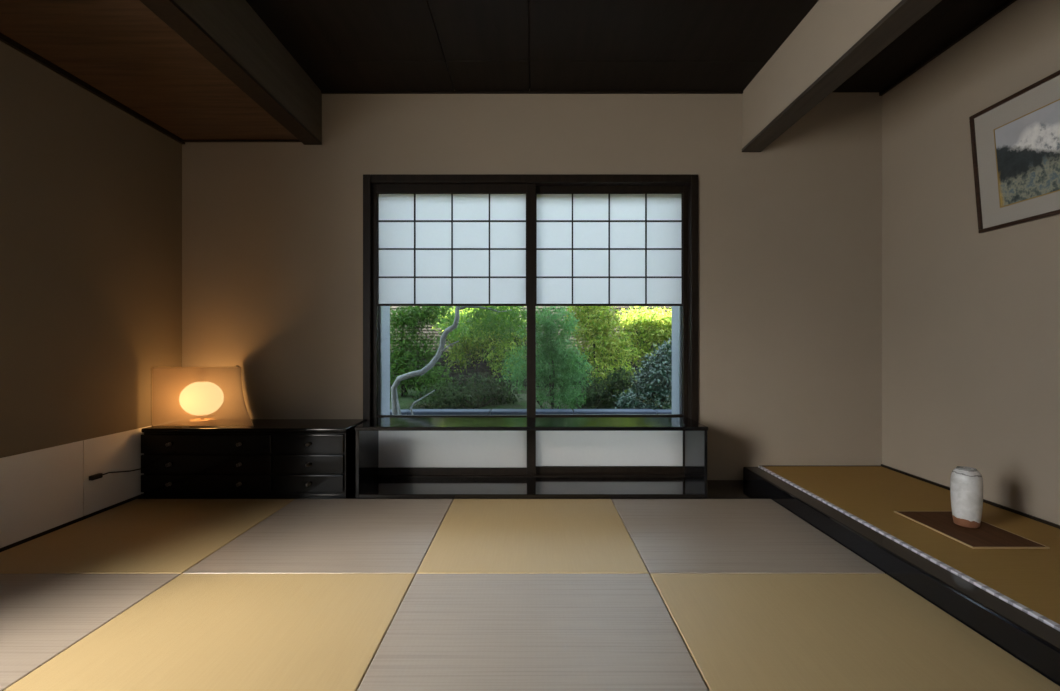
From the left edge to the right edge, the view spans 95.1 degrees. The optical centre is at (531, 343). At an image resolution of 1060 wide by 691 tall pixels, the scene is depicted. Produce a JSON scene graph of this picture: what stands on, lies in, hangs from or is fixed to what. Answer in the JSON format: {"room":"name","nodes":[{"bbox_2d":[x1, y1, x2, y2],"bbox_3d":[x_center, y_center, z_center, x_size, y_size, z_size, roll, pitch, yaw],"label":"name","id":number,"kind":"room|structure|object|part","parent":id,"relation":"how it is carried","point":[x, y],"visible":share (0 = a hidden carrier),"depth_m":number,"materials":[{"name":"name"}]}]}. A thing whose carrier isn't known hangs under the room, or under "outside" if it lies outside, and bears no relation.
{"room":"japanese tatami room","nodes":[
{"label":"japanese tatami room","id":0,"kind":"room"},
{"bbox_2d":[0,41,181,457],"bbox_3d":[-2.325,-0.410,0.480,0.150,2.630,5.560,0,0,0],"label":"wall","id":1,"kind":"structure","parent":0,"point":[91,192],"depth_m":2.41,"materials":[{"name":"paint"}]},
{"bbox_2d":[0,440,82,547],"bbox_3d":[-2.248,0.673,1.864,0.003,0.380,1.128,0,0,0],"label":"trim","id":2,"kind":"structure","parent":1,"relation":"attached to","point":[41,490],"depth_m":2.22,"materials":[{"name":"paper"}]},
{"bbox_2d":[0,493,143,551],"bbox_3d":[-2.247,0.884,0.484,0.006,0.042,5.268,0,0,0],"label":"baseboard","id":3,"kind":"structure","parent":1,"relation":"attached to","point":[7,547],"depth_m":2.33,"materials":[{"name":"brown wood"}]},
{"bbox_2d":[0,32,184,143],"bbox_3d":[-2.240,-1.295,0.484,0.020,0.024,5.268,0,0,0],"label":"trim","id":4,"kind":"structure","parent":1,"relation":"attached to","point":[3,38],"depth_m":2.41,"materials":[{"name":"brown wood"}]},
{"bbox_2d":[89,468,140,480],"bbox_3d":[-2.236,0.697,2.643,0.022,0.055,0.374,0,0,0],"label":"plug","id":5,"kind":"object","parent":1,"relation":"attached to","point":[99,475],"visible":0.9,"depth_m":2.50,"materials":[{"name":"black plastic"}]},
{"bbox_3d":[-2.231,0.700,2.673,0.010,0.048,0.316,0,0,1],"label":"cord","id":6,"kind":"part","parent":5,"relation":"part of","materials":[{"name":"black plastic"}]},
{"bbox_2d":[83,426,150,515],"bbox_3d":[-2.248,0.673,2.775,0.003,0.380,0.686,0,0,0],"label":"trim","id":7,"kind":"structure","parent":1,"relation":"attached to","point":[121,451],"depth_m":2.59,"materials":[{"name":"paint"}]},
{"bbox_2d":[0,0,297,139],"bbox_3d":[-1.850,-1.317,0.484,0.800,0.020,5.266,0,0,0],"label":"ceiling","id":8,"kind":"structure","parent":0,"point":[121,49],"depth_m":2.26,"materials":[{"name":"brown wood"}]},
{"bbox_2d":[136,480,770,499],"bbox_3d":[-0.448,0.890,2.933,3.605,0.030,0.371,0,0,0],"label":"boards","id":9,"kind":"object","parent":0,"point":[716,489],"visible":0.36,"depth_m":2.80,"materials":[{"name":"black paint"}]},
{"bbox_2d":[141,419,366,497],"bbox_3d":[-1.637,0.677,2.912,1.169,0.396,0.372,0,0,0],"label":"chest","id":10,"kind":"object","parent":9,"relation":"on","point":[270,458],"visible":0.95,"depth_m":2.75,"materials":[{"name":"black wood"}]},
{"bbox_2d":[152,365,253,425],"bbox_3d":[-1.901,0.305,2.944,0.590,0.348,0.292,0,0,0],"label":"table lamp","id":11,"kind":"object","parent":10,"relation":"on","point":[181,396],"visible":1,"depth_m":2.80,"materials":[{"name":"beige paper"}]},
{"bbox_3d":[-1.851,0.793,2.756,0.740,0.099,0.012,0,0,0],"label":"drawer","id":12,"kind":"part","parent":10,"relation":"part of","materials":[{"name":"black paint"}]},
{"bbox_3d":[-1.851,0.682,2.756,0.740,0.105,0.012,0,0,0],"label":"drawer","id":13,"kind":"part","parent":10,"relation":"part of","materials":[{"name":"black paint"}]},
{"bbox_3d":[-1.851,0.567,2.756,0.740,0.108,0.012,0,0,0],"label":"drawer","id":14,"kind":"part","parent":10,"relation":"part of","materials":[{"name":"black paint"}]},
{"bbox_3d":[-1.265,0.793,2.756,0.391,0.099,0.012,0,0,0],"label":"drawer","id":15,"kind":"part","parent":10,"relation":"part of","materials":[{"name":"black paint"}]},
{"bbox_3d":[-1.265,0.682,2.756,0.391,0.105,0.012,0,0,0],"label":"drawer","id":16,"kind":"part","parent":10,"relation":"part of","materials":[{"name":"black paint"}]},
{"bbox_3d":[-1.265,0.567,2.756,0.391,0.108,0.012,0,0,0],"label":"drawer","id":17,"kind":"part","parent":10,"relation":"part of","materials":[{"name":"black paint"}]},
{"bbox_2d":[355,418,707,497],"bbox_3d":[-0.004,0.672,2.926,2.005,0.405,0.356,0,0,0],"label":"shelf","id":18,"kind":"object","parent":9,"relation":"on","point":[694,483],"visible":1,"depth_m":2.86,"materials":[{"name":"black paint"}]},
{"bbox_3d":[-0.992,0.683,2.928,0.020,0.383,0.352,0,0,0],"label":"panel","id":19,"kind":"part","parent":18,"relation":"part of","materials":[{"name":"black paint"}]},
{"bbox_3d":[0.987,0.683,2.928,0.016,0.383,0.352,0,0,0],"label":"panel","id":20,"kind":"part","parent":18,"relation":"part of","materials":[{"name":"black paint"}]},
{"bbox_2d":[182,89,881,479],"bbox_3d":[0.000,-0.410,3.189,4.500,2.630,0.142,0,0,0],"label":"wall","id":21,"kind":"structure","parent":0,"point":[790,230],"depth_m":3.12,"materials":[{"name":"paint"}]},
{"bbox_2d":[139,0,321,144],"bbox_3d":[-1.407,-1.287,0.483,0.115,0.016,5.267,0,0,0],"label":"trim","id":22,"kind":"structure","parent":21,"relation":"attached to","point":[169,12],"depth_m":2.21,"materials":[{"name":"brown wood"}]},
{"bbox_2d":[183,140,300,141],"bbox_3d":[-1.855,-1.302,3.109,0.790,0.010,0.018,0,0,0],"label":"trim","id":23,"kind":"structure","parent":21,"relation":"attached to","point":[183,140],"depth_m":3.11,"materials":[{"name":"brown wood"}]},
{"bbox_2d":[174,0,321,141],"bbox_3d":[-1.406,-1.485,0.484,0.112,0.380,5.268,0,0,0],"label":"beam","id":24,"kind":"structure","parent":21,"relation":"attached to","point":[233,24],"depth_m":2.41,"materials":[{"name":"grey wood"}]},
{"bbox_2d":[363,174,697,477],"bbox_3d":[0.000,-0.210,3.313,2.400,2.230,0.414,0,0,0],"label":"window","id":25,"kind":"structure","parent":21,"relation":"in","point":[689,180],"depth_m":3.11,"materials":[{"name":"brown wood"}]},
{"bbox_3d":[-0.505,-0.105,3.225,1.050,1.840,0.030,0,0,0],"label":"sash","id":26,"kind":"part","parent":25,"relation":"part of","materials":[{"name":"metal"}]},
{"bbox_2d":[372,184,535,474],"bbox_3d":[-0.506,-0.094,3.155,1.060,1.886,0.030,0,0,0],"label":"screen","id":27,"kind":"object","parent":25,"relation":"attached to","point":[433,244],"visible":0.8,"depth_m":3.16,"materials":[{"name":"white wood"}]},
{"bbox_3d":[-0.519,-1.007,3.155,0.971,0.059,0.030,0,0,0],"label":"rail","id":28,"kind":"part","parent":27,"relation":"part of","materials":[{"name":"brown wood"}]},
{"bbox_3d":[-0.519,0.496,3.155,0.971,0.067,0.030,0,0,0],"label":"rail","id":29,"kind":"part","parent":27,"relation":"part of","materials":[{"name":"brown wood"}]},
{"bbox_3d":[-0.519,0.666,3.155,0.971,0.273,0.004,0,0,0],"label":"panel","id":30,"kind":"part","parent":27,"relation":"part of","materials":[{"name":"white paper"}]},
{"bbox_3d":[-0.519,0.826,3.155,0.971,0.046,0.030,0,0,0],"label":"rail","id":31,"kind":"part","parent":27,"relation":"part of","materials":[{"name":"brown wood"}]},
{"bbox_2d":[536,186,687,473],"bbox_3d":[0.493,-0.094,3.191,1.055,1.886,0.030,0,0,0],"label":"screen","id":32,"kind":"object","parent":25,"relation":"attached to","point":[596,245],"visible":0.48,"depth_m":3.20,"materials":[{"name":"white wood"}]},
{"bbox_3d":[0.507,-1.013,3.191,0.967,0.048,0.030,0,0,0],"label":"rail","id":33,"kind":"part","parent":32,"relation":"part of","materials":[{"name":"brown wood"}]},
{"bbox_3d":[0.507,0.496,3.191,0.967,0.067,0.030,0,0,0],"label":"rail","id":34,"kind":"part","parent":32,"relation":"part of","materials":[{"name":"brown wood"}]},
{"bbox_3d":[0.507,0.666,3.191,0.967,0.273,0.004,0,0,0],"label":"panel","id":35,"kind":"part","parent":32,"relation":"part of","materials":[{"name":"white paper"}]},
{"bbox_3d":[0.507,0.826,3.191,0.967,0.046,0.030,0,0,0],"label":"rail","id":36,"kind":"part","parent":32,"relation":"part of","materials":[{"name":"brown wood"}]},
{"bbox_3d":[0.505,-0.105,3.262,1.030,1.840,0.030,0,0,0],"label":"sash","id":37,"kind":"part","parent":25,"relation":"part of","materials":[{"name":"metal"}]},
{"bbox_2d":[321,91,742,93],"bbox_3d":[0.001,-1.614,3.111,2.702,0.012,0.014,0,0,0],"label":"trim","id":38,"kind":"structure","parent":21,"relation":"attached to","point":[322,92],"depth_m":3.10,"materials":[{"name":"brown wood"}]},
{"bbox_2d":[759,465,880,465],"bbox_3d":[1.855,0.798,3.116,0.790,0.034,0.004,0,0,0],"label":"baseboard","id":39,"kind":"structure","parent":21,"relation":"attached to","point":[759,465],"depth_m":3.12,"materials":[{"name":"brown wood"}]},
{"bbox_2d":[742,0,900,147],"bbox_3d":[1.409,-1.464,0.484,0.113,0.422,5.268,0,0,0],"label":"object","id":40,"kind":"structure","parent":21,"relation":"attached to","point":[830,28],"depth_m":2.39,"materials":[{"name":"paint"}]},
{"bbox_2d":[742,0,940,151],"bbox_3d":[1.407,-1.242,0.483,0.123,0.022,5.267,0,0,0],"label":"trim","id":41,"kind":"structure","parent":21,"relation":"attached to","point":[905,13],"depth_m":2.14,"materials":[{"name":"brown wood"}]},
{"bbox_2d":[246,0,818,90],"bbox_3d":[0.000,-1.650,0.484,2.720,0.060,5.268,0,0,0],"label":"ceiling","id":42,"kind":"structure","parent":0,"point":[341,45],"depth_m":2.59,"materials":[{"name":"brown wood"}]},
{"bbox_2d":[743,467,1059,685],"bbox_3d":[1.403,0.846,0.484,0.097,0.118,5.268,0,0,0],"label":"trim","id":43,"kind":"structure","parent":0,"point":[1033,642],"depth_m":1.65,"materials":[{"name":"black paint"}]},
{"bbox_2d":[833,0,1005,91],"bbox_3d":[1.850,-1.633,0.484,0.800,0.033,5.268,0,0,0],"label":"ceiling","id":44,"kind":"structure","parent":0,"point":[947,19],"depth_m":2.60,"materials":[{"name":"brown wood"}]},
{"bbox_2d":[882,0,1059,524],"bbox_3d":[2.325,-0.410,0.480,0.150,2.630,5.560,0,0,0],"label":"wall","id":45,"kind":"structure","parent":0,"point":[971,318],"depth_m":2.51,"materials":[{"name":"paint"}]},
{"bbox_2d":[879,0,1016,95],"bbox_3d":[2.241,-1.607,0.484,0.018,0.025,5.268,0,0,0],"label":"trim","id":46,"kind":"structure","parent":45,"relation":"attached to","point":[1006,3],"depth_m":2.59,"materials":[{"name":"brown wood"}]},
{"bbox_2d":[881,464,1059,528],"bbox_3d":[2.246,0.793,0.484,0.008,0.043,5.268,0,0,0],"label":"baseboard","id":47,"kind":"structure","parent":45,"relation":"attached to","point":[882,465],"depth_m":2.35,"materials":[{"name":"brown wood"}]},
{"bbox_2d":[969,70,1059,232],"bbox_3d":[2.213,-0.843,1.944,0.069,0.582,0.950,0,0,0],"label":"framed picture","id":48,"kind":"object","parent":45,"relation":"attached to","point":[1015,140],"visible":1,"depth_m":2.20,"materials":[{"name":"brown wood"}]},
{"bbox_2d":[995,100,1059,206],"bbox_3d":[2.212,-0.834,1.944,0.002,0.365,0.716,-5,0,0],"label":"painting","id":49,"kind":"object","parent":48,"relation":"attached to","point":[1027,147],"depth_m":2.15},
{"bbox_3d":[0.000,0.970,0.480,4.800,0.130,5.560,0,0,0],"label":"floor","id":50,"kind":"structure","parent":0,"visible":0},
{"bbox_2d":[0,574,180,690],"bbox_3d":[-1.788,0.890,1.407,0.898,0.030,0.889,0,0,0],"label":"mat","id":51,"kind":"object","parent":50,"relation":"on","point":[42,616],"visible":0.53,"depth_m":1.60,"materials":[{"name":"grey wicker"}]},
{"bbox_2d":[0,499,294,573],"bbox_3d":[-1.788,0.890,2.299,0.898,0.030,0.890,0,0,0],"label":"mat","id":52,"kind":"object","parent":50,"relation":"on","point":[137,536],"visible":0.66,"depth_m":2.17,"materials":[{"name":"beige wicker"}]},
{"bbox_2d":[4,574,414,690],"bbox_3d":[-0.891,0.890,1.407,0.892,0.030,0.889,0,0,0],"label":"mat","id":53,"kind":"object","parent":50,"relation":"on","point":[195,632],"visible":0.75,"depth_m":1.45,"materials":[{"name":"beige wicker"}]},
{"bbox_2d":[183,499,452,574],"bbox_3d":[-0.891,0.890,2.299,0.892,0.030,0.890,0,0,0],"label":"mat","id":54,"kind":"object","parent":50,"relation":"on","point":[305,536],"visible":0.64,"depth_m":2.17,"materials":[{"name":"grey wicker"}]},
{"bbox_2d":[416,499,648,573],"bbox_3d":[0.003,0.890,2.299,0.891,0.030,0.890,0,0,0],"label":"mat","id":55,"kind":"object","parent":50,"relation":"on","point":[475,536],"visible":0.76,"depth_m":2.17,"materials":[{"name":"beige wicker"}]},
{"bbox_2d":[357,574,708,690],"bbox_3d":[0.003,0.890,1.407,0.891,0.030,0.889,0,0,0],"label":"mat","id":56,"kind":"object","parent":50,"relation":"on","point":[448,632],"visible":1,"depth_m":1.45,"materials":[{"name":"grey wicker"}]},
{"bbox_2d":[612,499,884,574],"bbox_3d":[0.901,0.890,2.299,0.902,0.030,0.890,0,0,0],"label":"mat","id":57,"kind":"object","parent":50,"relation":"on","point":[670,536],"visible":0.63,"depth_m":2.17,"materials":[{"name":"grey wicker"}]},
{"bbox_2d":[650,574,1059,690],"bbox_3d":[0.901,0.890,1.407,0.902,0.030,0.889,0,0,0],"label":"mat","id":58,"kind":"object","parent":50,"relation":"on","point":[741,632],"visible":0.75,"depth_m":1.45,"materials":[{"name":"beige wicker"}]},
{"bbox_3d":[1.851,0.860,0.484,0.798,0.090,5.268,0,0,0],"label":"floor","id":59,"kind":"structure","parent":0,"visible":0},
{"bbox_2d":[758,466,1059,630],"bbox_3d":[1.847,0.799,1.006,0.788,0.032,4.213,0,0,0],"label":"mat","id":60,"kind":"object","parent":59,"relation":"on","point":[1028,580],"visible":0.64,"depth_m":2.05,"materials":[{"name":"beige wicker"}]},
{"bbox_2d":[894,511,1049,548],"bbox_3d":[1.838,0.782,2.062,0.294,0.006,0.406,0,0,0],"label":"board","id":61,"kind":"object","parent":60,"relation":"on","point":[987,536],"visible":0.79,"depth_m":2.00,"materials":[{"name":"brown wood"}]},
{"bbox_2d":[950,466,982,527],"bbox_3d":[1.868,0.656,2.085,0.106,0.246,0.106,0,0,0],"label":"vase","id":62,"kind":"object","parent":61,"relation":"on","point":[966,483],"visible":1,"depth_m":2.05,"materials":[{"name":"ceramic"}]},
{"label":"outside","id":63,"kind":"structure","parent":0,"visible":0},
{"bbox_2d":[390,387,671,409],"bbox_3d":[0.000,0.803,8.645,16.000,0.387,10.710,0,0,0],"label":"ground","id":64,"kind":"structure","parent":63,"point":[405,402],"depth_m":5.52,"materials":[{"name":"plant"}]},
{"bbox_2d":[390,306,454,396],"bbox_3d":[-1.429,0.038,5.990,1.001,1.328,0.558,0,0,-7],"label":"shrub","id":65,"kind":"object","parent":64,"relation":"on","point":[403,318],"visible":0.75,"depth_m":5.93,"materials":[{"name":"green plant"}]},
{"bbox_2d":[391,306,538,414],"bbox_3d":[-1.557,-0.442,4.879,3.254,2.891,1.190,0,0,15],"label":"tree","id":66,"kind":"object","parent":64,"relation":"on","point":[498,315],"visible":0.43,"depth_m":4.43,"materials":[{"name":"green plant"}]},
{"bbox_2d":[409,371,521,408],"bbox_3d":[-0.728,0.577,5.446,1.293,0.571,0.496,0,0,-13],"label":"bush","id":67,"kind":"object","parent":64,"relation":"on","point":[456,399],"visible":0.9,"depth_m":5.42,"materials":[{"name":"green plant"}]},
{"bbox_2d":[429,306,536,390],"bbox_3d":[-0.693,-0.010,6.518,1.629,1.333,0.673,0,0,8],"label":"shrub","id":68,"kind":"object","parent":64,"relation":"on","point":[470,346],"visible":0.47,"depth_m":6.46,"materials":[{"name":"green plant"}]},
{"bbox_3d":[-0.722,0.367,6.543,0.371,0.575,0.104,0,0,0],"label":"stem","id":69,"kind":"part","parent":68,"relation":"part of","materials":[{"name":"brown plant"}]},
{"bbox_3d":[-0.692,0.367,6.554,0.364,0.575,0.043,0,0,23],"label":"stem","id":70,"kind":"part","parent":68,"relation":"part of","materials":[{"name":"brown plant"}]},
{"bbox_2d":[390,306,671,386],"bbox_3d":[0.000,-0.168,7.141,7.800,1.800,0.098,0,0,0],"label":"hedge","id":71,"kind":"object","parent":64,"relation":"on","point":[471,368],"visible":0.02,"depth_m":7.09,"materials":[{"name":"green plant"}]},
{"bbox_2d":[390,409,671,414],"bbox_3d":[0.000,0.781,4.710,5.592,0.288,0.180,0,0,0],"label":"stone kerb","id":72,"kind":"object","parent":64,"relation":"on","point":[403,411],"visible":0.17,"depth_m":4.63,"materials":[{"name":"grey stone"}]},
{"bbox_2d":[499,306,595,408],"bbox_3d":[0.158,0.163,5.129,1.032,1.319,0.558,0,0,8],"label":"shrub","id":73,"kind":"object","parent":64,"relation":"on","point":[566,369],"visible":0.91,"depth_m":5.04,"materials":[{"name":"green plant"}]},
{"bbox_3d":[0.197,0.313,5.147,0.103,1.006,0.048,0,0,13],"label":"stem","id":74,"kind":"part","parent":73,"relation":"part of","materials":[{"name":"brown plant"}]},
{"bbox_3d":[0.214,0.313,5.082,0.047,1.004,0.045,0,0,0],"label":"stem","id":75,"kind":"part","parent":73,"relation":"part of","materials":[{"name":"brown plant"}]},
{"bbox_2d":[563,306,640,392],"bbox_3d":[0.840,0.036,6.087,1.114,1.370,0.609,0,0,5],"label":"shrub","id":76,"kind":"object","parent":64,"relation":"on","point":[598,329],"visible":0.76,"depth_m":6.00,"materials":[{"name":"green plant"}]},
{"bbox_3d":[0.761,0.075,6.068,0.150,1.158,0.047,0,0,-24],"label":"stem","id":77,"kind":"part","parent":76,"relation":"part of","materials":[{"name":"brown plant"}]},
{"bbox_2d":[575,365,633,408],"bbox_3d":[0.827,0.533,5.497,0.776,0.590,0.462,0,0,0],"label":"bush","id":78,"kind":"object","parent":64,"relation":"on","point":[602,394],"visible":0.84,"depth_m":5.44,"materials":[{"name":"green plant"}]},
{"bbox_2d":[612,306,671,367],"bbox_3d":[1.878,0.009,6.604,1.566,1.273,0.594,0,0,0],"label":"shrub","id":79,"kind":"object","parent":64,"relation":"on","point":[654,325],"visible":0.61,"depth_m":6.52,"materials":[{"name":"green plant"}]},
{"bbox_2d":[613,336,671,409],"bbox_3d":[1.280,0.351,5.151,0.922,0.896,0.574,0,0,-24],"label":"bush","id":80,"kind":"object","parent":64,"relation":"on","point":[659,374],"visible":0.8,"depth_m":5.07,"materials":[{"name":"green plant"}]}
]}

